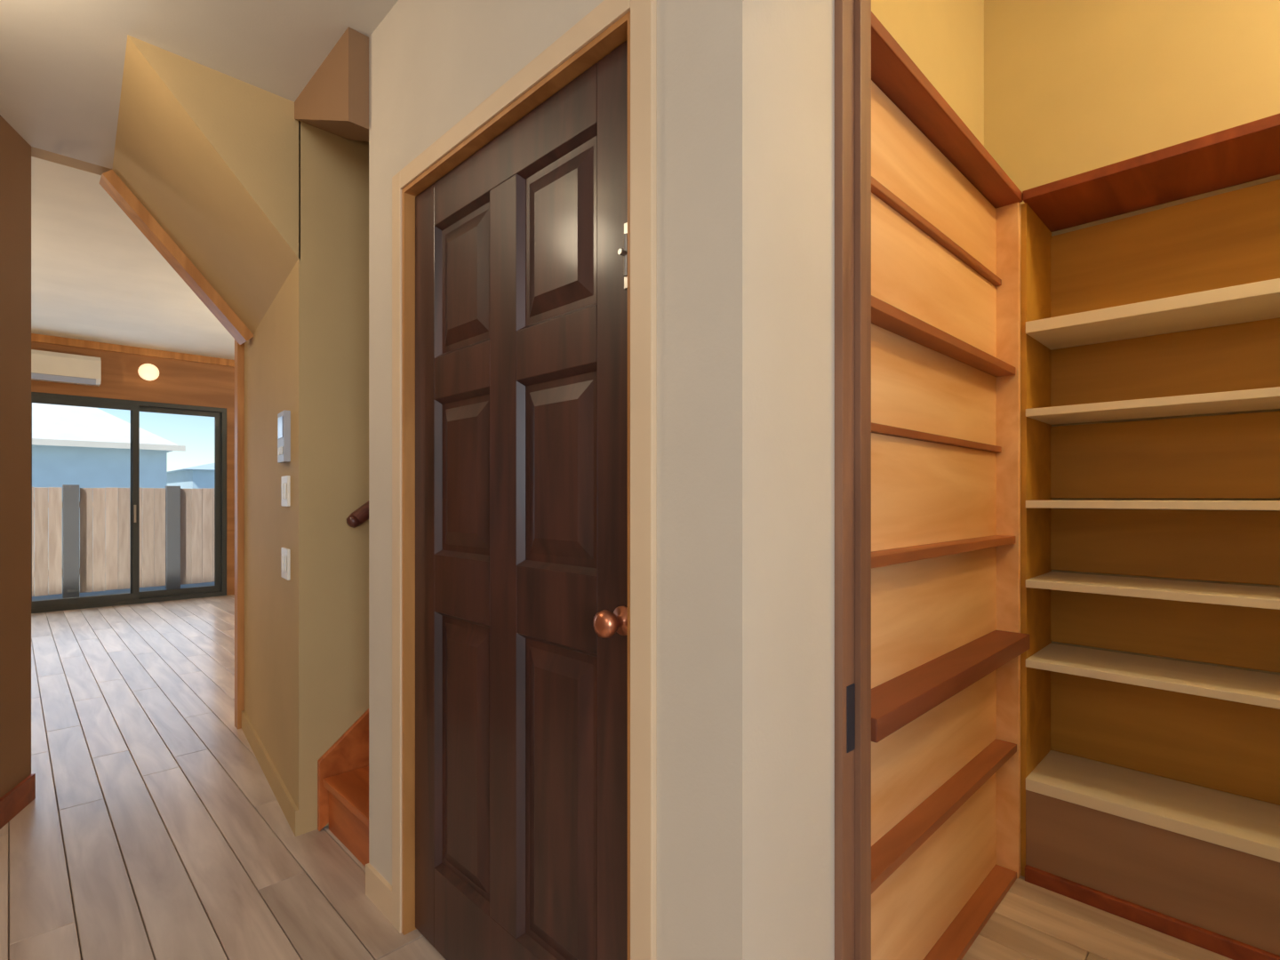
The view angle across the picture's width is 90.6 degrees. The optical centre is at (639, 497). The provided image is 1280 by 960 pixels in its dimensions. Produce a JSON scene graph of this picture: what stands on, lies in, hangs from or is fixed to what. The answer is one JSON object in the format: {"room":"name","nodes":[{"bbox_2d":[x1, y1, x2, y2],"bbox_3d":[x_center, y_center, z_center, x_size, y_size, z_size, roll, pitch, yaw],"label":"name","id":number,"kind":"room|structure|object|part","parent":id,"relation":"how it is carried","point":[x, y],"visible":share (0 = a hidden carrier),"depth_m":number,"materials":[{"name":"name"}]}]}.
{"room":"home hallway","nodes":[
{"label":"home hallway","id":0,"kind":"room"},
{"bbox_2d":[0,115,31,798],"bbox_3d":[-3.342,-0.100,1.131,3.263,2.600,0.920,0,0,-45],"label":"wall","id":1,"kind":"structure","parent":0,"point":[15,152],"depth_m":2.40,"materials":[{"name":"brown paint"}]},
{"bbox_2d":[0,773,35,829],"bbox_3d":[-2.254,1.150,2.127,0.013,0.100,0.865,0,0,-23],"label":"baseboard","id":2,"kind":"structure","parent":1,"relation":"attached to","point":[23,794],"depth_m":2.40,"materials":[{"name":"brown wood"}]},
{"bbox_2d":[31,146,111,175],"bbox_3d":[-1.798,-0.250,3.220,8.400,2.900,0.100,0,0,-45],"label":"wall header","id":3,"kind":"structure","parent":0,"point":[38,153],"depth_m":2.63,"materials":[{"name":"beige paint"}]},
{"bbox_2d":[99,169,253,344],"bbox_3d":[-2.115,-1.078,2.918,0.566,0.644,0.120,0,0,-45],"label":"trim","id":4,"kind":"structure","parent":3,"relation":"attached to","point":[113,185],"depth_m":2.87,"materials":[{"name":"brown wood"}]},
{"bbox_2d":[31,156,234,359],"bbox_3d":[-3.774,-1.750,5.204,8.400,0.100,5.500,0,0,-45],"label":"ceiling","id":5,"kind":"structure","parent":0,"point":[96,276],"depth_m":4.93,"materials":[{"name":"beige paint"}]},
{"bbox_2d":[31,341,234,595],"bbox_3d":[-5.768,-0.250,7.205,8.400,2.900,0.150,0,0,-45],"label":"wall","id":6,"kind":"structure","parent":0,"point":[178,381],"depth_m":7.40,"materials":[{"name":"brown wood"}]},
{"bbox_2d":[31,349,101,386],"bbox_3d":[-6.150,-1.361,6.569,0.840,0.298,0.212,0,0,-45],"label":"air conditioner","id":7,"kind":"object","parent":6,"relation":"attached to","point":[45,365],"visible":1,"depth_m":6.60,"materials":[{"name":"white plastic"}]},
{"bbox_2d":[31,392,226,613],"bbox_3d":[-6.058,0.050,6.894,2.650,2.300,0.142,0,0,-45],"label":"door","id":8,"kind":"structure","parent":6,"relation":"in","point":[129,497],"depth_m":7.12,"materials":[{"name":"clear glass"}]},
{"bbox_3d":[-6.037,0.045,6.880,0.820,2.070,0.006,0,0,-45],"label":"pane","id":9,"kind":"part","parent":8,"relation":"part of","materials":[{"name":"clear glass"}]},
{"bbox_3d":[-6.037,0.050,6.880,0.940,2.200,0.040,0,0,-45],"label":"sash","id":10,"kind":"part","parent":8,"relation":"part of","materials":[{"name":"clear glass"}]},
{"bbox_3d":[-5.709,0.180,7.160,0.020,0.200,0.027,0,0,-45],"label":"handle","id":11,"kind":"part","parent":8,"relation":"part of","materials":[{"name":"metal"}]},
{"bbox_3d":[-5.481,0.045,7.505,0.750,2.070,0.006,0,0,-45],"label":"pane","id":12,"kind":"part","parent":8,"relation":"part of","materials":[{"name":"clear glass"}]},
{"bbox_3d":[-5.481,0.050,7.505,0.870,2.200,0.040,0,0,-45],"label":"sash","id":13,"kind":"part","parent":8,"relation":"part of","materials":[{"name":"clear glass"}]},
{"bbox_2d":[31,333,234,367],"bbox_3d":[-5.705,-1.660,7.141,8.400,0.080,0.030,0,0,-45],"label":"crown molding","id":14,"kind":"structure","parent":6,"relation":"attached to","point":[36,338],"depth_m":7.09,"materials":[{"name":"brown wood"}]},
{"bbox_2d":[137,363,159,380],"bbox_3d":[-5.558,-1.420,7.164,0.190,0.190,0.205,0,0,-45],"label":"wall lamp","id":15,"kind":"object","parent":6,"relation":"attached to","point":[148,372],"visible":1,"depth_m":7.10,"materials":[{"name":"white glass"}]},
{"bbox_2d":[0,0,398,168],"bbox_3d":[0.072,-1.450,0.636,7.400,0.100,6.200,0,0,-45],"label":"ceiling","id":16,"kind":"structure","parent":0,"point":[62,61],"depth_m":1.97,"materials":[{"name":"white paint"}]},
{"bbox_2d":[294,26,368,141],"bbox_3d":[-0.979,-1.260,2.127,0.185,0.280,0.505,0,0,-45],"label":"beam","id":17,"kind":"structure","parent":16,"relation":"attached to","point":[335,100],"depth_m":1.95,"materials":[{"name":"brown paint"}]},
{"bbox_2d":[112,34,300,334],"bbox_3d":[-1.711,-1.093,2.495,0.591,0.615,1.050,0,0,-45],"label":"ceiling","id":18,"kind":"structure","parent":0,"point":[212,156],"depth_m":2.23,"materials":[{"name":"beige paint"}]},
{"bbox_2d":[244,268,293,799],"bbox_3d":[-1.635,-0.100,2.853,0.100,2.600,1.267,0,0,-39],"label":"wall","id":19,"kind":"structure","parent":0,"point":[268,355],"depth_m":2.73,"materials":[{"name":"beige paint"}]},
{"bbox_2d":[234,339,244,728],"bbox_3d":[-2.062,0.050,3.352,0.130,2.300,0.060,0,0,-45],"label":"trim","id":20,"kind":"structure","parent":19,"relation":"attached to","point":[239,349],"depth_m":3.29,"materials":[{"name":"brown wood"}]},
{"bbox_2d":[241,710,298,836],"bbox_3d":[-1.643,1.155,2.774,0.012,0.090,1.358,0,0,-39],"label":"baseboard","id":21,"kind":"structure","parent":19,"relation":"attached to","point":[284,799],"depth_m":2.59,"materials":[{"name":"beige paint"}]},
{"bbox_2d":[277,410,290,463],"bbox_3d":[-1.355,-0.230,2.407,0.025,0.190,0.130,0,0,-39],"label":"intercom","id":22,"kind":"object","parent":19,"relation":"attached to","point":[284,418],"visible":1,"depth_m":2.36,"materials":[{"name":"grey plastic"}]},
{"bbox_2d":[280,547,290,580],"bbox_3d":[-1.351,0.250,2.410,0.014,0.115,0.120,0,0,-39],"label":"light switch","id":23,"kind":"object","parent":19,"relation":"attached to","point":[285,557],"visible":1,"depth_m":2.38,"materials":[{"name":"white plastic"}]},
{"bbox_2d":[280,475,290,506],"bbox_3d":[-1.351,-0.025,2.410,0.014,0.115,0.120,0,0,-39],"label":"light switch","id":24,"kind":"object","parent":19,"relation":"attached to","point":[285,485],"visible":1,"depth_m":2.38,"materials":[{"name":"white plastic"}]},
{"bbox_2d":[293,120,368,835],"bbox_3d":[-0.019,-0.100,3.511,3.470,2.600,0.100,0,0,-45],"label":"wall","id":25,"kind":"structure","parent":0,"point":[331,273],"depth_m":2.32,"materials":[{"name":"beige paint"}]},
{"bbox_2d":[346,500,368,527],"bbox_3d":[-0.460,-0.545,2.930,1.747,1.312,0.094,0,0,-45],"label":"handrail","id":26,"kind":"object","parent":25,"relation":"attached to","point":[360,516],"visible":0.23,"depth_m":2.31,"materials":[{"name":"brown wood"}]},
{"bbox_3d":[-0.440,-0.550,2.921,1.732,1.303,0.054,0,0,-45],"label":"rail","id":27,"kind":"part","parent":26,"relation":"part of","materials":[{"name":"brown wood"}]},
{"bbox_2d":[365,863,391,923],"bbox_3d":[-0.240,1.155,1.522,0.281,0.090,1.395,0,0,-45],"label":"baseboard","id":28,"kind":"structure","parent":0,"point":[378,889],"depth_m":1.85,"materials":[{"name":"beige paint"}]},
{"bbox_2d":[368,0,786,959],"bbox_3d":[-0.293,-0.100,1.478,0.120,2.600,1.383,0,0,-45],"label":"wall","id":29,"kind":"structure","parent":0,"point":[722,64],"depth_m":1.02,"materials":[{"name":"beige paint"}]},
{"bbox_2d":[401,10,630,959],"bbox_3d":[-0.289,0.175,1.469,0.128,2.050,0.910,0,0,-45],"label":"door frame","id":30,"kind":"structure","parent":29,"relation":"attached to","point":[619,32],"depth_m":1.74,"materials":[{"name":"brown wood"}]},
{"bbox_2d":[415,40,627,959],"bbox_3d":[-0.321,0.178,1.438,0.100,2.027,0.884,0,0,-45],"label":"door","id":31,"kind":"structure","parent":30,"relation":"attached to","point":[521,247],"depth_m":1.40,"materials":[{"name":"brown wood"}]},
{"bbox_3d":[-0.434,-0.315,1.595,0.040,0.110,0.272,0,0,-45],"label":"rail","id":32,"kind":"part","parent":31,"relation":"part of","materials":[{"name":"brown wood"}]},
{"bbox_3d":[-0.434,0.225,1.595,0.040,0.150,0.272,0,0,-45],"label":"rail","id":33,"kind":"part","parent":31,"relation":"part of","materials":[{"name":"brown wood"}]},
{"bbox_3d":[-0.436,-0.545,1.593,0.036,0.350,0.272,0,0,-45],"label":"panel","id":34,"kind":"part","parent":31,"relation":"part of","materials":[{"name":"brown wood"}]},
{"bbox_3d":[-0.436,-0.055,1.593,0.036,0.410,0.272,0,0,-45],"label":"panel","id":35,"kind":"part","parent":31,"relation":"part of","materials":[{"name":"brown wood"}]},
{"bbox_3d":[-0.436,0.640,1.593,0.036,0.680,0.272,0,0,-45],"label":"panel","id":36,"kind":"part","parent":31,"relation":"part of","materials":[{"name":"brown wood"}]},
{"bbox_3d":[-0.299,1.086,1.459,0.040,0.212,0.654,0,0,-45],"label":"rail","id":37,"kind":"part","parent":31,"relation":"part of","materials":[{"name":"brown wood"}]},
{"bbox_3d":[-0.299,-0.777,1.459,0.040,0.115,0.654,0,0,-45],"label":"rail","id":38,"kind":"part","parent":31,"relation":"part of","materials":[{"name":"brown wood"}]},
{"bbox_3d":[-0.165,-0.315,1.324,0.040,0.110,0.272,0,0,-45],"label":"rail","id":39,"kind":"part","parent":31,"relation":"part of","materials":[{"name":"brown wood"}]},
{"bbox_3d":[-0.165,0.225,1.324,0.040,0.150,0.272,0,0,-45],"label":"rail","id":40,"kind":"part","parent":31,"relation":"part of","materials":[{"name":"brown wood"}]},
{"bbox_3d":[-0.166,-0.545,1.323,0.036,0.350,0.272,0,0,-45],"label":"panel","id":41,"kind":"part","parent":31,"relation":"part of","materials":[{"name":"brown wood"}]},
{"bbox_3d":[-0.166,-0.055,1.323,0.036,0.410,0.272,0,0,-45],"label":"panel","id":42,"kind":"part","parent":31,"relation":"part of","materials":[{"name":"brown wood"}]},
{"bbox_3d":[-0.166,0.640,1.323,0.036,0.680,0.272,0,0,-45],"label":"panel","id":43,"kind":"part","parent":31,"relation":"part of","materials":[{"name":"brown wood"}]},
{"bbox_3d":[-0.051,0.225,1.139,0.060,0.054,0.054,0,0,-45],"label":"knob","id":44,"kind":"part","parent":31,"relation":"part of","materials":[{"name":"orange metal"}]},
{"bbox_2d":[392,0,656,959],"bbox_3d":[-0.334,0.150,1.425,0.014,2.100,1.014,0,0,-45],"label":"door frame","id":45,"kind":"structure","parent":29,"relation":"attached to","point":[643,12],"depth_m":1.09,"materials":[{"name":"beige paint"}]},
{"bbox_2d":[0,594,1233,959],"bbox_3d":[-1.586,1.260,3.008,8.400,0.120,11.900,0,0,-45],"label":"floor","id":46,"kind":"structure","parent":0,"point":[153,828],"depth_m":2.18,"materials":[{"name":"brown wood"}]},
{"bbox_2d":[317,708,368,866],"bbox_3d":[-0.301,0.355,2.704,1.810,1.690,0.636,0,0,-45],"label":"staircase","id":47,"kind":"structure","parent":46,"relation":"on","point":[343,769],"depth_m":2.28,"materials":[{"name":"orange wood"}]},
{"bbox_2d":[871,11,1029,959],"bbox_3d":[0.755,0.119,1.679,1.111,2.162,0.233,0,0,-45],"label":"shelf unit","id":48,"kind":"object","parent":46,"relation":"on","point":[948,643],"visible":0.6,"depth_m":1.67,"materials":[{"name":"orange wood"}]},
{"bbox_3d":[0.762,-0.816,1.666,1.072,0.228,0.015,0,0,-45],"label":"panel","id":49,"kind":"part","parent":48,"relation":"part of","materials":[{"name":"orange wood"}]},
{"bbox_3d":[0.762,-0.546,1.666,1.072,0.268,0.015,0,0,-45],"label":"panel","id":50,"kind":"part","parent":48,"relation":"part of","materials":[{"name":"orange wood"}]},
{"bbox_3d":[0.762,-0.279,1.666,1.072,0.223,0.015,0,0,-45],"label":"panel","id":51,"kind":"part","parent":48,"relation":"part of","materials":[{"name":"orange wood"}]},
{"bbox_3d":[0.762,-0.013,1.666,1.072,0.265,0.015,0,0,-45],"label":"panel","id":52,"kind":"part","parent":48,"relation":"part of","materials":[{"name":"orange wood"}]},
{"bbox_3d":[0.762,0.289,1.666,1.072,0.294,0.015,0,0,-45],"label":"panel","id":53,"kind":"part","parent":48,"relation":"part of","materials":[{"name":"orange wood"}]},
{"bbox_3d":[0.762,0.618,1.666,1.072,0.316,0.015,0,0,-45],"label":"panel","id":54,"kind":"part","parent":48,"relation":"part of","materials":[{"name":"orange wood"}]},
{"bbox_3d":[0.762,0.990,1.666,1.072,0.380,0.015,0,0,-45],"label":"panel","id":55,"kind":"part","parent":48,"relation":"part of","materials":[{"name":"orange wood"}]},
{"bbox_3d":[0.782,-0.400,1.647,1.072,0.024,0.071,0,0,-45],"label":"shelf","id":56,"kind":"part","parent":48,"relation":"part of","materials":[{"name":"brown wood"}]},
{"bbox_3d":[0.782,0.132,1.647,1.072,0.024,0.071,0,0,-45],"label":"shelf","id":57,"kind":"part","parent":48,"relation":"part of","materials":[{"name":"brown wood"}]},
{"bbox_3d":[0.783,0.788,1.645,1.072,0.024,0.075,0,0,-45],"label":"shelf","id":58,"kind":"part","parent":48,"relation":"part of","materials":[{"name":"brown wood"}]},
{"bbox_3d":[0.795,0.448,1.633,1.072,0.046,0.110,0,0,-45],"label":"shelf","id":59,"kind":"part","parent":48,"relation":"part of","materials":[{"name":"red wood"}]},
{"bbox_3d":[1.129,0.134,2.074,0.024,2.132,0.202,0,0,-45],"label":"panel","id":60,"kind":"part","parent":48,"relation":"part of","materials":[{"name":"orange wood"}]},
{"bbox_2d":[1021,112,1279,959],"bbox_3d":[1.936,0.119,1.489,0.344,2.162,1.766,0,0,-45],"label":"shelf unit","id":61,"kind":"object","parent":46,"relation":"on","point":[1196,865],"visible":1,"depth_m":1.93,"materials":[{"name":"brown wood"}]},
{"bbox_3d":[1.327,0.134,2.118,0.318,2.132,0.016,0,0,-45],"label":"panel","id":62,"kind":"part","parent":61,"relation":"part of","materials":[{"name":"brown wood"}]},
{"bbox_3d":[1.937,-0.535,1.489,0.318,0.036,1.734,0,0,-45],"label":"shelf","id":63,"kind":"part","parent":61,"relation":"part of","materials":[{"name":"beige wood"}]},
{"bbox_3d":[1.937,-0.267,1.489,0.318,0.024,1.734,0,0,-45],"label":"shelf","id":64,"kind":"part","parent":61,"relation":"part of","materials":[{"name":"beige wood"}]},
{"bbox_3d":[1.937,0.020,1.489,0.318,0.024,1.734,0,0,-45],"label":"shelf","id":65,"kind":"part","parent":61,"relation":"part of","materials":[{"name":"beige wood"}]},
{"bbox_3d":[1.937,0.270,1.489,0.318,0.024,1.734,0,0,-45],"label":"shelf","id":66,"kind":"part","parent":61,"relation":"part of","materials":[{"name":"beige wood"}]},
{"bbox_3d":[1.937,0.520,1.489,0.318,0.024,1.734,0,0,-45],"label":"shelf","id":67,"kind":"part","parent":61,"relation":"part of","materials":[{"name":"beige wood"}]},
{"bbox_3d":[1.937,0.900,1.489,0.318,0.036,1.734,0,0,-45],"label":"shelf","id":68,"kind":"part","parent":61,"relation":"part of","materials":[{"name":"beige wood"}]},
{"bbox_3d":[1.832,1.036,1.386,0.016,0.237,1.734,0,0,-45],"label":"panel","id":69,"kind":"part","parent":61,"relation":"part of","materials":[{"name":"brown wood"}]},
{"bbox_3d":[2.053,-0.734,1.606,0.012,0.361,1.766,0,0,-45],"label":"panel","id":70,"kind":"part","parent":61,"relation":"part of","materials":[{"name":"brown wood"}]},
{"bbox_3d":[2.053,-0.401,1.606,0.012,0.232,1.766,0,0,-45],"label":"panel","id":71,"kind":"part","parent":61,"relation":"part of","materials":[{"name":"brown wood"}]},
{"bbox_3d":[2.053,-0.123,1.606,0.012,0.251,1.766,0,0,-45],"label":"panel","id":72,"kind":"part","parent":61,"relation":"part of","materials":[{"name":"brown wood"}]},
{"bbox_3d":[2.053,0.145,1.606,0.012,0.214,1.766,0,0,-45],"label":"panel","id":73,"kind":"part","parent":61,"relation":"part of","materials":[{"name":"brown wood"}]},
{"bbox_3d":[2.053,0.395,1.606,0.012,0.214,1.766,0,0,-45],"label":"panel","id":74,"kind":"part","parent":61,"relation":"part of","materials":[{"name":"brown wood"}]},
{"bbox_3d":[2.053,0.710,1.606,0.012,0.344,1.766,0,0,-45],"label":"panel","id":75,"kind":"part","parent":61,"relation":"part of","materials":[{"name":"brown wood"}]},
{"bbox_2d":[786,0,834,959],"bbox_3d":[0.296,-0.100,1.159,0.264,2.600,0.100,0,0,-45],"label":"wall","id":76,"kind":"structure","parent":0,"point":[810,23],"depth_m":1.08,"materials":[{"name":"beige paint"}]},
{"bbox_2d":[871,0,983,146],"bbox_3d":[0.785,-0.350,1.947,1.540,3.100,0.100,0,0,-45],"label":"wall","id":77,"kind":"structure","parent":0,"point":[944,39],"depth_m":2.12,"materials":[{"name":"paint"}]},
{"bbox_2d":[984,0,1279,828],"bbox_3d":[2.062,-0.350,1.685,0.100,3.100,2.075,0,0,-45],"label":"wall","id":78,"kind":"structure","parent":0,"point":[1072,87],"depth_m":2.09,"materials":[{"name":"paint"}]},
{"bbox_3d":[1.286,-0.350,0.081,0.384,3.100,3.500,0,0,-45],"label":"wall","id":79,"kind":"structure","parent":0,"visible":0},
{"bbox_2d":[834,0,871,959],"bbox_3d":[0.401,0.060,1.173,0.113,2.280,0.028,0,0,-45],"label":"door frame","id":80,"kind":"structure","parent":79,"relation":"attached to","point":[852,18],"depth_m":1.16,"materials":[{"name":"brown wood"}]},
{"bbox_3d":[0.383,0.400,1.151,0.027,0.120,0.003,0,0,-45],"label":"strike plate","id":81,"kind":"part","parent":80,"relation":"part of","materials":[{"name":"grey metal"}]},
{"label":"outside","id":82,"kind":"structure","parent":0,"visible":0},
{"bbox_2d":[37,595,220,613],"bbox_3d":[-14.549,1.280,20.266,36.000,0.120,30.750,0,0,-45],"label":"ground","id":83,"kind":"structure","parent":82,"point":[220,596],"depth_m":7.15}
]}

